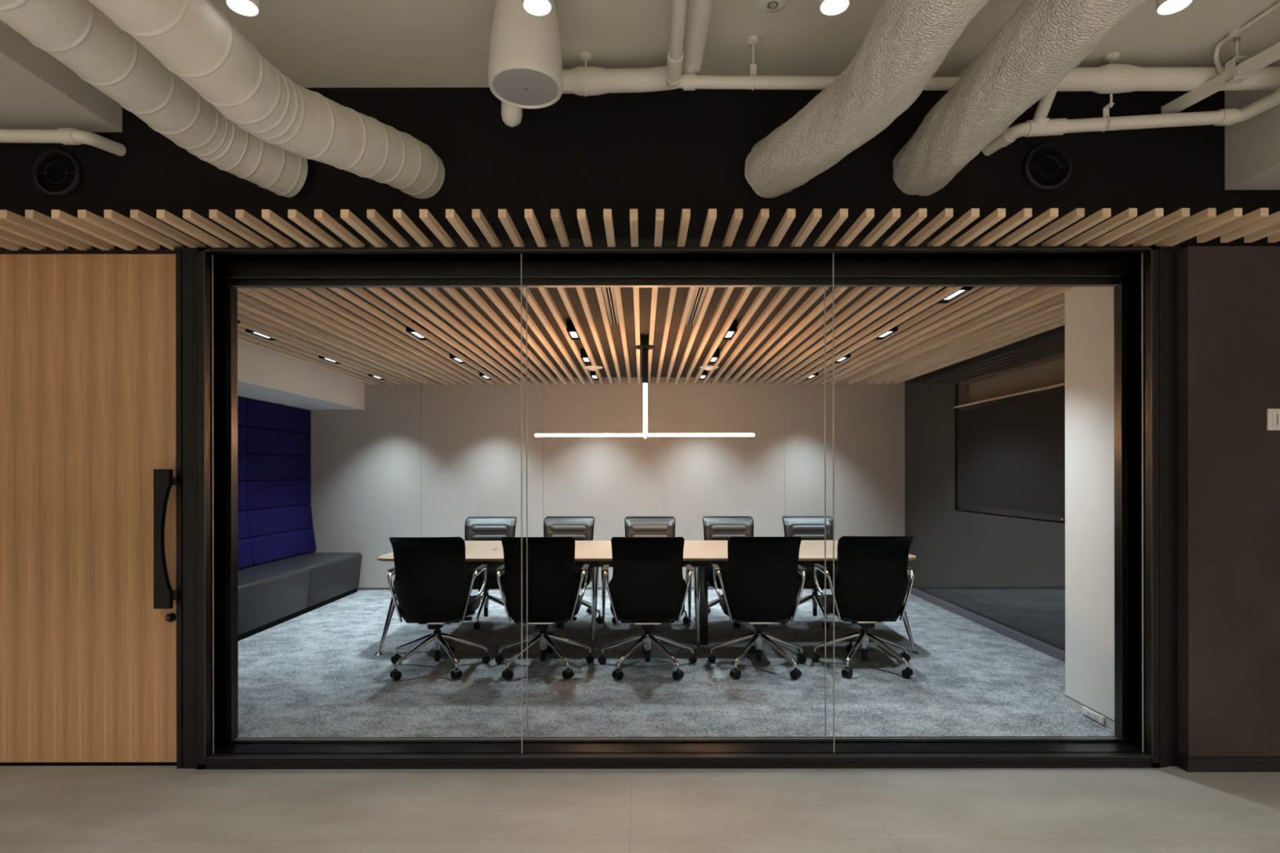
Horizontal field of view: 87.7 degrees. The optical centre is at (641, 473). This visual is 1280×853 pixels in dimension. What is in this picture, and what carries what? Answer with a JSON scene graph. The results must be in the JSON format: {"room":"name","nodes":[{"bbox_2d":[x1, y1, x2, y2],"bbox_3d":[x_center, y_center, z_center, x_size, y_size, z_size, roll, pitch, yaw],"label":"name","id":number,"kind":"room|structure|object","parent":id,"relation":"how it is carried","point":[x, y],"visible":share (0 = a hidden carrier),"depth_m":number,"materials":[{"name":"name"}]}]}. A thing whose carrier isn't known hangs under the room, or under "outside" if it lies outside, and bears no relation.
{"room":"office","nodes":[
{"label":"office","id":0,"kind":"room"},
{"bbox_2d":[300,377,905,587],"bbox_3d":[-0.450,0.113,7.800,7.300,2.475,0.080,0,0,0],"label":"wall","id":1,"kind":"structure","parent":0,"point":[423,460],"depth_m":7.76,"materials":[{"name":"white paint"}]},
{"bbox_2d":[357,586,830,590],"bbox_3d":[-0.468,1.334,7.756,7.060,0.026,0.008,0,0,0],"label":"baseboard","id":2,"kind":"structure","parent":1,"relation":"attached to","point":[588,588],"depth_m":7.75,"materials":[{"name":"grey"}]},
{"bbox_2d":[0,589,1279,852],"bbox_3d":[0.002,1.378,1.430,12.000,0.064,12.860,0,0,0],"label":"floor","id":3,"kind":"structure","parent":0,"point":[44,809],"depth_m":2.98,"materials":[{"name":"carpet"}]},
{"bbox_2d":[0,762,176,765],"bbox_3d":[-4.068,1.351,3.145,3.860,0.010,0.110,0,0,0],"label":"trim","id":4,"kind":"structure","parent":3,"relation":"on","point":[1,763],"depth_m":3.09,"materials":[{"name":"black"}]},
{"bbox_2d":[237,552,361,641],"bbox_3d":[-3.561,1.126,5.480,0.714,0.451,4.315,0,0,0],"label":"bench","id":5,"kind":"object","parent":3,"relation":"on","point":[270,594],"visible":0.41,"depth_m":6.26,"materials":[{"name":"grey leather"}]},
{"bbox_2d":[387,537,490,679],"bbox_3d":[-1.424,0.878,4.663,0.702,0.932,0.693,0,0,-2],"label":"office chair","id":6,"kind":"object","parent":3,"relation":"on","point":[432,588],"visible":1,"depth_m":4.44,"materials":[{"name":"black fabric"}]},
{"bbox_2d":[446,516,519,629],"bbox_3d":[-1.429,0.878,6.077,0.702,0.932,0.693,0,0,-1],"label":"office chair","id":7,"kind":"object","parent":3,"relation":"on","point":[476,528],"visible":0.49,"depth_m":6.26,"materials":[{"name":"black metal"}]},
{"bbox_2d":[465,518,515,568],"bbox_3d":[-1.433,0.687,6.290,0.507,0.522,0.178,0,0,-1],"label":"cushion","id":8,"kind":"object","parent":7,"relation":"on","point":[476,529],"depth_m":6.28,"materials":[{"name":"grey leather"}]},
{"bbox_2d":[494,536,594,679],"bbox_3d":[-0.689,0.877,4.663,0.702,0.932,0.693,0,0,-1],"label":"office chair","id":9,"kind":"object","parent":3,"relation":"on","point":[553,589],"visible":0.98,"depth_m":4.44,"materials":[{"name":"black fabric"}]},
{"bbox_2d":[543,516,603,628],"bbox_3d":[-0.700,0.877,6.097,0.702,0.932,0.693,0,0,2],"label":"office chair","id":10,"kind":"object","parent":3,"relation":"on","point":[580,528],"visible":0.38,"depth_m":6.29,"materials":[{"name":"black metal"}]},
{"bbox_2d":[544,518,593,568],"bbox_3d":[-0.693,0.686,6.309,0.507,0.522,0.178,0,0,2],"label":"cushion","id":11,"kind":"object","parent":10,"relation":"on","point":[580,529],"depth_m":6.30,"materials":[{"name":"grey leather"}]},
{"bbox_2d":[374,540,919,655],"bbox_3d":[0.036,0.982,5.550,4.072,0.728,1.300,0,0,0],"label":"conference table","id":12,"kind":"object","parent":3,"relation":"on","point":[700,554],"visible":0.52,"depth_m":5.08,"materials":[{"name":"brown wood"}]},
{"bbox_2d":[598,537,697,679],"bbox_3d":[0.039,0.876,4.648,0.702,0.932,0.693,0,0,0],"label":"office chair","id":13,"kind":"object","parent":3,"relation":"on","point":[647,588],"visible":1,"depth_m":4.43,"materials":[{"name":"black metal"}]},
{"bbox_2d":[611,516,688,628],"bbox_3d":[0.076,0.876,6.067,0.702,0.932,0.693,0,0,0],"label":"office chair","id":14,"kind":"object","parent":3,"relation":"on","point":[634,526],"visible":0.27,"depth_m":6.27,"materials":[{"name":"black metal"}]},
{"bbox_2d":[625,518,674,537],"bbox_3d":[0.076,0.685,6.279,0.507,0.522,0.178,0,0,0],"label":"cushion","id":15,"kind":"object","parent":14,"relation":"on","point":[634,527],"depth_m":6.27,"materials":[{"name":"grey leather"}]},
{"bbox_2d":[694,515,753,628],"bbox_3d":[0.821,0.875,6.087,0.702,0.932,0.693,0,0,-1],"label":"office chair","id":16,"kind":"object","parent":3,"relation":"on","point":[715,527],"visible":0.38,"depth_m":6.28,"materials":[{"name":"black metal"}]},
{"bbox_2d":[703,518,752,540],"bbox_3d":[0.819,0.684,6.300,0.507,0.522,0.178,0,0,-1],"label":"cushion","id":17,"kind":"object","parent":16,"relation":"on","point":[714,529],"depth_m":6.29,"materials":[{"name":"grey leather"}]},
{"bbox_2d":[707,536,806,679],"bbox_3d":[0.814,0.875,4.663,0.702,0.932,0.693,0,0,1],"label":"office chair","id":18,"kind":"object","parent":3,"relation":"on","point":[761,588],"visible":1,"depth_m":4.44,"materials":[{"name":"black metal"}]},
{"bbox_2d":[782,515,855,628],"bbox_3d":[1.581,0.874,6.077,0.702,0.932,0.693,0,0,-1],"label":"office chair","id":19,"kind":"object","parent":3,"relation":"on","point":[808,527],"visible":0.33,"depth_m":6.26,"materials":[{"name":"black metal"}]},
{"bbox_2d":[783,517,835,567],"bbox_3d":[1.577,0.683,6.290,0.507,0.522,0.178,0,0,-1],"label":"cushion","id":20,"kind":"object","parent":19,"relation":"on","point":[808,528],"depth_m":6.28,"materials":[{"name":"grey leather"}]},
{"bbox_2d":[810,536,914,678],"bbox_3d":[1.554,0.874,4.683,0.702,0.932,0.693,0,0,1],"label":"office chair","id":21,"kind":"object","parent":3,"relation":"on","point":[871,580],"visible":0.99,"depth_m":4.46,"materials":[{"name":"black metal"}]},
{"bbox_2d":[0,87,1279,248],"bbox_3d":[-0.002,-1.419,3.170,12.000,0.782,0.100,0,0,0],"label":"wall","id":22,"kind":"structure","parent":0,"point":[673,151],"depth_m":3.12,"materials":[{"name":"black paint"}]},
{"bbox_2d":[32,148,83,197],"bbox_3d":[-2.728,-1.404,3.109,0.226,0.226,0.020,0,0,0],"label":"air vent","id":23,"kind":"object","parent":22,"relation":"in","point":[56,172],"visible":1,"depth_m":3.11,"materials":[{"name":"black"}]},
{"bbox_2d":[0,128,125,155],"bbox_3d":[-3.006,-1.500,3.020,1.192,0.082,0.206,0,0,0],"label":"drain pipe","id":24,"kind":"object","parent":22,"relation":"attached to","point":[61,135],"visible":1,"depth_m":2.94,"materials":[{"name":"beige"}]},
{"bbox_2d":[0,248,175,253],"bbox_3d":[-2.892,-1.032,3.125,1.500,0.018,0.070,0,0,0],"label":"trim","id":25,"kind":"structure","parent":22,"relation":"attached to","point":[2,251],"depth_m":3.09,"materials":[{"name":"black metal"}]},
{"bbox_2d":[0,253,181,762],"bbox_3d":[-2.873,0.160,3.079,1.514,2.364,0.133,0,0,0],"label":"door","id":26,"kind":"structure","parent":22,"relation":"in","point":[89,595],"depth_m":3.10,"materials":[{"name":"brown wood"}]},
{"bbox_2d":[0,0,307,197],"bbox_3d":[-1.793,-1.414,2.032,0.357,0.249,2.278,0,0,4],"label":"air duct","id":27,"kind":"object","parent":22,"relation":"attached to","point":[77,33],"visible":0.84,"depth_m":2.34,"materials":[{"name":"white metal"}]},
{"bbox_2d":[88,0,444,199],"bbox_3d":[-1.267,-1.340,2.017,0.401,0.348,2.261,0,0,8],"label":"air duct","id":28,"kind":"object","parent":22,"relation":"attached to","point":[196,41],"visible":1,"depth_m":2.19,"materials":[{"name":"white metal"}]},
{"bbox_2d":[0,208,1279,250],"bbox_3d":[0.020,-1.057,2.909,7.594,0.034,0.418,0,0,0],"label":"slatted ceiling","id":29,"kind":"structure","parent":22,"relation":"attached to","point":[36,231],"depth_m":2.86,"materials":[{"name":"brown wood"}]},
{"bbox_2d":[173,238,1180,769],"bbox_3d":[0.163,0.125,3.154,4.603,2.450,0.212,0,0,0],"label":"window","id":30,"kind":"structure","parent":22,"relation":"in","point":[1144,279],"depth_m":3.12,"materials":[{"name":"black metal"}]},
{"bbox_2d":[744,0,988,198],"bbox_3d":[0.813,-1.404,2.030,0.424,0.288,2.286,0,0,-7],"label":"duct","id":31,"kind":"object","parent":22,"relation":"attached to","point":[906,42],"visible":1,"depth_m":2.32,"materials":[{"name":"beige fabric"}]},
{"bbox_2d":[893,0,1146,195],"bbox_3d":[1.289,-1.394,2.009,0.298,0.341,2.230,0,0,0],"label":"duct","id":32,"kind":"object","parent":22,"relation":"attached to","point":[1042,41],"visible":1,"depth_m":2.24,"materials":[{"name":"beige"}]},
{"bbox_2d":[1022,142,1071,191],"bbox_3d":[1.893,-1.431,3.109,0.226,0.226,0.020,0,0,0],"label":"air vent","id":33,"kind":"object","parent":22,"relation":"in","point":[1047,166],"visible":1,"depth_m":3.12,"materials":[{"name":"black"}]},
{"bbox_2d":[237,286,1077,384],"bbox_3d":[-0.352,-1.167,5.585,7.500,0.085,4.550,0,0,0],"label":"ceiling","id":34,"kind":"structure","parent":0,"point":[627,293],"depth_m":5.07,"materials":[{"name":"brown wood"}]},
{"bbox_2d":[245,328,277,340],"bbox_3d":[-2.856,-1.078,5.020,0.068,0.084,0.320,0,0,0],"label":"recessed light","id":35,"kind":"object","parent":34,"relation":"in","point":[248,331],"visible":0.33,"depth_m":5.00,"materials":[{"name":"black"}]},
{"bbox_2d":[237,340,364,409],"bbox_3d":[-3.615,-0.932,5.511,0.772,0.375,4.498,0,0,0],"label":"ceiling bulkhead","id":36,"kind":"structure","parent":34,"relation":"attached to","point":[263,375],"depth_m":6.33,"materials":[{"name":"white paint"}]},
{"bbox_2d":[318,355,342,364],"bbox_3d":[-2.856,-1.078,6.120,0.068,0.084,0.320,0,0,0],"label":"recessed light","id":37,"kind":"object","parent":34,"relation":"in","point":[319,356],"visible":0.36,"depth_m":6.10,"materials":[{"name":"black"}]},
{"bbox_2d":[368,373,386,380],"bbox_3d":[-2.856,-1.078,7.200,0.068,0.084,0.320,0,0,0],"label":"recessed light","id":38,"kind":"object","parent":34,"relation":"in","point":[369,375],"visible":0.37,"depth_m":7.18,"materials":[{"name":"black"}]},
{"bbox_2d":[406,320,429,340],"bbox_3d":[-1.684,-1.079,5.020,0.068,0.084,0.320,0,0,0],"label":"recessed light","id":39,"kind":"object","parent":34,"relation":"in","point":[411,331],"visible":0.44,"depth_m":4.97,"materials":[{"name":"black metal"}]},
{"bbox_2d":[449,348,466,364],"bbox_3d":[-1.684,-1.079,6.120,0.068,0.084,0.320,0,0,0],"label":"recessed light","id":40,"kind":"object","parent":34,"relation":"in","point":[451,356],"visible":0.5,"depth_m":6.08,"materials":[{"name":"black metal"}]},
{"bbox_2d":[479,367,492,379],"bbox_3d":[-1.684,-1.079,7.200,0.068,0.084,0.320,0,0,0],"label":"recessed light","id":41,"kind":"object","parent":34,"relation":"in","point":[481,374],"visible":0.45,"depth_m":7.12,"materials":[{"name":"black"}]},
{"bbox_2d":[567,320,580,340],"bbox_3d":[-0.513,-1.081,5.020,0.068,0.084,0.320,0,0,0],"label":"recessed light","id":42,"kind":"object","parent":34,"relation":"in","point":[571,331],"visible":0.75,"depth_m":4.88,"materials":[{"name":"black metal"}]},
{"bbox_2d":[581,348,591,363],"bbox_3d":[-0.513,-1.081,6.120,0.068,0.084,0.320,0,0,0],"label":"recessed light","id":43,"kind":"object","parent":34,"relation":"in","point":[584,357],"visible":0.75,"depth_m":5.96,"materials":[{"name":"black metal"}]},
{"bbox_2d":[583,365,602,370],"bbox_3d":[-0.476,-1.024,6.500,0.190,0.030,0.190,0,0,0],"label":"ceiling detector","id":44,"kind":"object","parent":34,"relation":"attached to","point":[589,367],"visible":1,"depth_m":6.46,"materials":[{"name":"white plastic"}]},
{"bbox_2d":[590,370,598,379],"bbox_3d":[-0.513,-1.081,7.200,0.068,0.084,0.320,0,0,0],"label":"recessed light","id":45,"kind":"object","parent":34,"relation":"in","point":[593,375],"visible":0.73,"depth_m":7.04,"materials":[{"name":"black"}]},
{"bbox_2d":[602,287,619,324],"bbox_3d":[-0.193,-1.092,4.020,0.068,0.064,1.430,0,0,0],"label":"ceiling vent","id":46,"kind":"object","parent":34,"relation":"in","point":[609,295],"visible":0.5,"depth_m":4.22,"materials":[{"name":"grey metal"}]},
{"bbox_2d":[534,334,755,438],"bbox_3d":[0.022,-0.707,5.450,1.799,0.836,0.164,0,0,0],"label":"pendant lamp","id":47,"kind":"object","parent":34,"relation":"hanging from","point":[645,346],"visible":1,"depth_m":5.44,"materials":[{"name":"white plastic"}]},
{"bbox_2d":[685,287,707,324],"bbox_3d":[0.339,-1.093,4.020,0.068,0.064,1.430,0,0,0],"label":"ceiling vent","id":48,"kind":"object","parent":34,"relation":"in","point":[700,292],"visible":0.44,"depth_m":4.21,"materials":[{"name":"grey metal"}]},
{"bbox_2d":[698,369,707,379],"bbox_3d":[0.659,-1.083,7.200,0.068,0.084,0.320,0,0,0],"label":"recessed light","id":49,"kind":"object","parent":34,"relation":"in","point":[704,373],"visible":0.67,"depth_m":7.04,"materials":[{"name":"black"}]},
{"bbox_2d":[699,365,719,370],"bbox_3d":[0.655,-1.026,6.500,0.190,0.030,0.190,0,0,0],"label":"ceiling detector","id":50,"kind":"object","parent":34,"relation":"attached to","point":[705,367],"visible":1,"depth_m":6.46,"materials":[{"name":"white plastic"}]},
{"bbox_2d":[708,347,719,363],"bbox_3d":[0.659,-1.083,6.120,0.068,0.084,0.320,0,0,0],"label":"recessed light","id":51,"kind":"object","parent":34,"relation":"in","point":[715,357],"visible":0.74,"depth_m":5.96,"materials":[{"name":"black metal"}]},
{"bbox_2d":[722,319,737,339],"bbox_3d":[0.659,-1.083,5.020,0.068,0.084,0.320,0,0,0],"label":"recessed light","id":52,"kind":"object","parent":34,"relation":"in","point":[732,330],"visible":0.74,"depth_m":4.86,"materials":[{"name":"black metal"}]},
{"bbox_2d":[804,367,818,379],"bbox_3d":[1.830,-1.085,7.200,0.068,0.084,0.320,0,0,0],"label":"recessed light","id":53,"kind":"object","parent":34,"relation":"in","point":[816,374],"visible":0.48,"depth_m":7.16,"materials":[{"name":"black"}]},
{"bbox_2d":[834,347,850,363],"bbox_3d":[1.830,-1.085,6.120,0.068,0.084,0.320,0,0,0],"label":"recessed light","id":54,"kind":"object","parent":34,"relation":"in","point":[847,356],"visible":0.42,"depth_m":6.07,"materials":[{"name":"black metal"}]},
{"bbox_2d":[873,319,897,339],"bbox_3d":[1.830,-1.085,5.020,0.068,0.084,0.320,0,0,0],"label":"recessed light","id":55,"kind":"object","parent":34,"relation":"in","point":[895,329],"visible":0.44,"depth_m":4.98,"materials":[{"name":"black metal"}]},
{"bbox_2d":[935,286,972,303],"bbox_3d":[1.830,-1.085,3.920,0.068,0.084,0.320,0,0,0],"label":"recessed light","id":56,"kind":"object","parent":34,"relation":"in","point":[963,290],"visible":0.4,"depth_m":3.93,"materials":[{"name":"black"}]},
{"bbox_2d":[211,0,1279,87],"bbox_3d":[-0.003,-1.860,-0.795,12.000,0.100,8.410,0,0,0],"label":"ceiling","id":57,"kind":"structure","parent":0,"point":[313,43],"depth_m":2.76,"materials":[{"name":"paint"}]},
{"bbox_2d":[0,19,122,132],"bbox_3d":[-4.218,-1.700,1.863,3.570,0.207,2.525,0,0,0],"label":"beam","id":58,"kind":"structure","parent":57,"relation":"attached to","point":[37,91],"depth_m":2.85,"materials":[{"name":"grey paint"}]},
{"bbox_2d":[225,0,259,16],"bbox_3d":[-1.139,-1.569,1.900,0.085,0.477,0.085,0,0,0],"label":"ceiling spotlight","id":59,"kind":"object","parent":57,"relation":"hanging from","point":[244,7],"visible":1,"depth_m":1.90,"materials":[{"name":"grey ceramic"}]},
{"bbox_2d":[488,0,563,108],"bbox_3d":[-0.426,-1.610,2.450,0.272,0.398,0.272,0,0,0],"label":"speaker","id":60,"kind":"object","parent":57,"relation":"hanging from","point":[525,66],"visible":0.99,"depth_m":2.36},
{"bbox_2d":[493,68,558,105],"bbox_3d":[-0.426,-1.418,2.450,0.246,0.007,0.246,0,0,-23],"label":"grille","id":61,"kind":"object","parent":60,"relation":"attached to","point":[513,86],"depth_m":2.44,"materials":[{"name":"grey plastic"}]},
{"bbox_2d":[522,0,552,16],"bbox_3d":[-0.299,-1.571,1.900,0.085,0.477,0.085,0,0,0],"label":"ceiling spotlight","id":62,"kind":"object","parent":57,"relation":"hanging from","point":[535,7],"visible":1,"depth_m":1.90,"materials":[{"name":"grey ceramic"}]},
{"bbox_2d":[578,51,593,96],"bbox_3d":[-0.243,-1.722,2.885,0.062,0.174,0.062,0,0,0],"label":"hanger","id":63,"kind":"object","parent":57,"relation":"hanging from","point":[586,57],"visible":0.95,"depth_m":2.87,"materials":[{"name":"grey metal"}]},
{"bbox_2d":[501,0,713,127],"bbox_3d":[0.134,-1.648,2.042,0.766,0.217,2.283,0,0,-21],"label":"pipe","id":64,"kind":"object","parent":63,"relation":"hanging from","point":[579,80],"visible":0.61,"depth_m":2.83,"materials":[{"name":"beige metal"}]},
{"bbox_2d":[746,35,760,90],"bbox_3d":[0.464,-1.706,2.781,0.062,0.208,0.064,0,0,0],"label":"hanger","id":65,"kind":"object","parent":57,"relation":"hanging from","point":[753,41],"visible":0.86,"depth_m":2.78,"materials":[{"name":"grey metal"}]},
{"bbox_2d":[666,0,1057,119],"bbox_3d":[0.934,-1.599,1.918,1.667,0.136,2.037,0,0,0],"label":"pipe","id":66,"kind":"object","parent":65,"relation":"hanging from","point":[675,79],"visible":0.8,"depth_m":2.76,"materials":[{"name":"beige metal"}]},
{"bbox_2d":[756,0,788,13],"bbox_3d":[0.501,-1.802,2.555,0.120,0.016,0.120,0,0,0],"label":"smoke detector","id":67,"kind":"object","parent":57,"relation":"in","point":[765,6],"visible":1,"depth_m":2.56,"materials":[{"name":"white plastic"}]},
{"bbox_2d":[819,0,850,15],"bbox_3d":[0.549,-1.572,1.900,0.085,0.477,0.085,0,0,0],"label":"ceiling spotlight","id":68,"kind":"object","parent":57,"relation":"hanging from","point":[828,7],"visible":1,"depth_m":1.90,"materials":[{"name":"white plastic"}]},
{"bbox_2d":[1102,52,1119,132],"bbox_3d":[2.038,-1.660,2.914,0.062,0.306,0.100,0,0,0],"label":"hanger","id":69,"kind":"object","parent":57,"relation":"hanging from","point":[1112,57],"visible":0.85,"depth_m":2.89,"materials":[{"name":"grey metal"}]},
{"bbox_2d":[958,63,1279,93],"bbox_3d":[2.052,-1.703,2.874,1.349,0.114,0.114,0,0,0],"label":"pipe","id":70,"kind":"object","parent":69,"relation":"hanging from","point":[1108,78],"visible":0.59,"depth_m":2.83,"materials":[{"name":"beige metal"}]},
{"bbox_2d":[982,87,1279,155],"bbox_3d":[2.483,-1.548,2.352,0.872,0.126,2.211,0,0,-30],"label":"drain pipe","id":71,"kind":"object","parent":69,"relation":"hanging from","point":[1223,117],"visible":0.98,"depth_m":2.91,"materials":[{"name":"beige"}]},
{"bbox_2d":[1155,0,1192,15],"bbox_3d":[1.518,-1.573,1.900,0.085,0.477,0.085,0,0,0],"label":"ceiling spotlight","id":72,"kind":"object","parent":57,"relation":"hanging from","point":[1163,7],"visible":1,"depth_m":1.91,"materials":[{"name":"grey ceramic"}]},
{"bbox_2d":[1225,26,1248,83],"bbox_3d":[2.434,-1.711,2.728,0.062,0.204,0.062,0,0,0],"label":"hanger","id":73,"kind":"object","parent":57,"relation":"hanging from","point":[1230,77],"visible":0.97,"depth_m":2.72,"materials":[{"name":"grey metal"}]},
{"bbox_2d":[1161,41,1279,113],"bbox_3d":[2.483,-1.639,2.510,0.043,0.042,1.045,0,0,-13],"label":"channel","id":74,"kind":"object","parent":73,"relation":"hanging from","point":[1272,54],"visible":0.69,"depth_m":2.78,"materials":[{"name":"beige metal"}]},
{"bbox_2d":[1213,0,1279,74],"bbox_3d":[2.444,-1.739,1.867,0.150,0.145,1.931,0,0,3],"label":"conduit","id":75,"kind":"object","parent":57,"relation":"attached to","point":[1220,68],"visible":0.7,"depth_m":2.72,"materials":[{"name":"beige metal"}]},
{"bbox_2d":[1224,58,1279,190],"bbox_3d":[4.363,-1.574,2.013,3.270,0.485,2.225,0,0,0],"label":"beam","id":76,"kind":"structure","parent":57,"relation":"attached to","point":[1252,144],"depth_m":3.00,"materials":[{"name":"grey paint"}]},
{"bbox_2d":[904,324,1065,651],"bbox_3d":[3.080,0.078,5.820,0.040,2.415,3.880,0,0,0],"label":"wall","id":77,"kind":"structure","parent":0,"point":[1007,571],"depth_m":6.16,"materials":[{"name":"grey paint"}]},
{"bbox_2d":[906,586,1065,662],"bbox_3d":[3.032,1.313,5.820,0.060,0.056,3.880,0,0,0],"label":"baseboard","id":78,"kind":"structure","parent":77,"relation":"attached to","point":[1058,654],"depth_m":5.66,"materials":[{"name":"grey"}]},
{"bbox_2d":[1064,286,1114,719],"bbox_3d":[2.831,0.108,3.590,0.738,2.475,0.580,0,0,0],"label":"wall pier","id":79,"kind":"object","parent":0,"point":[1089,311],"visible":0.17,"depth_m":3.65,"materials":[{"name":"white paint"}]},
{"bbox_2d":[1064,695,1114,731],"bbox_3d":[2.462,1.316,3.592,0.004,0.052,0.575,0,0,0],"label":"baseboard","id":80,"kind":"object","parent":79,"relation":"attached to","point":[1068,702],"visible":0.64,"depth_m":3.74,"materials":[{"name":"grey metal"}]},
{"bbox_2d":[1081,706,1105,724],"bbox_3d":[2.453,1.314,3.627,0.013,0.040,0.175,0,0,0],"label":"power outlet","id":81,"kind":"object","parent":79,"relation":"attached to","point":[1085,711],"visible":1,"depth_m":3.61,"materials":[{"name":"white plastic"}]},
{"bbox_2d":[1093,714,1097,720],"bbox_3d":[2.449,1.314,3.600,0.003,0.024,0.036,0,0,0],"label":"socket","id":82,"kind":"object","parent":81,"relation":"attached to","point":[1095,716],"depth_m":3.60,"materials":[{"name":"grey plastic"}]},
{"bbox_2d":[1177,245,1279,756],"bbox_3d":[4.234,0.122,3.156,3.532,2.307,0.288,0,0,0],"label":"wall","id":83,"kind":"structure","parent":0,"point":[1228,296],"depth_m":3.01,"materials":[{"name":"paint"}]},
{"bbox_2d":[1177,751,1279,772],"bbox_3d":[4.232,1.311,3.153,3.540,0.066,0.294,0,0,0],"label":"baseboard","id":84,"kind":"structure","parent":83,"relation":"attached to","point":[1188,764],"depth_m":3.01,"materials":[{"name":"black"}]},
{"bbox_2d":[1266,408,1279,430],"bbox_3d":[2.882,-0.245,3.005,0.125,0.098,0.014,0,0,0],"label":"switch plate","id":85,"kind":"object","parent":83,"relation":"attached to","point":[1273,415],"visible":1,"depth_m":3.00,"materials":[{"name":"white plastic"}]},
{"bbox_3d":[3.205,0.108,5.820,0.190,2.475,3.880,0,0,0],"label":"wall","id":86,"kind":"structure","parent":0,"visible":0},
{"bbox_2d":[958,354,1065,523],"bbox_3d":[3.170,-0.260,5.385,0.140,1.280,2.310,0,0,0],"label":"wall niche","id":87,"kind":"object","parent":86,"relation":"attached to","point":[1049,371],"visible":0.21,"depth_m":5.70,"materials":[{"name":"brown"}]},
{"bbox_2d":[953,382,1065,522],"bbox_3d":[3.125,-0.153,5.385,0.150,1.007,2.270,0,0,0],"label":"wall screen","id":88,"kind":"object","parent":87,"relation":"attached to","point":[1011,449],"visible":0.62,"depth_m":5.47,"materials":[{"name":"black"}]},
{"bbox_2d":[953,382,1064,408],"bbox_3d":[3.124,-0.650,5.385,0.150,0.014,2.270,0,0,0],"label":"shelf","id":89,"kind":"object","parent":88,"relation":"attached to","point":[1060,386],"depth_m":5.50,"materials":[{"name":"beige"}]},
{"bbox_3d":[-4.050,0.119,5.520,0.100,2.475,4.480,0,0,0],"label":"wall","id":90,"kind":"structure","parent":0,"visible":0},
{"bbox_2d":[237,396,316,568],"bbox_3d":[-3.885,0.079,5.536,0.210,1.636,4.430,0,0,0],"label":"upholstered backrest","id":91,"kind":"object","parent":90,"relation":"attached to","point":[275,518],"visible":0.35,"depth_m":6.92,"materials":[{"name":"blue fabric"}]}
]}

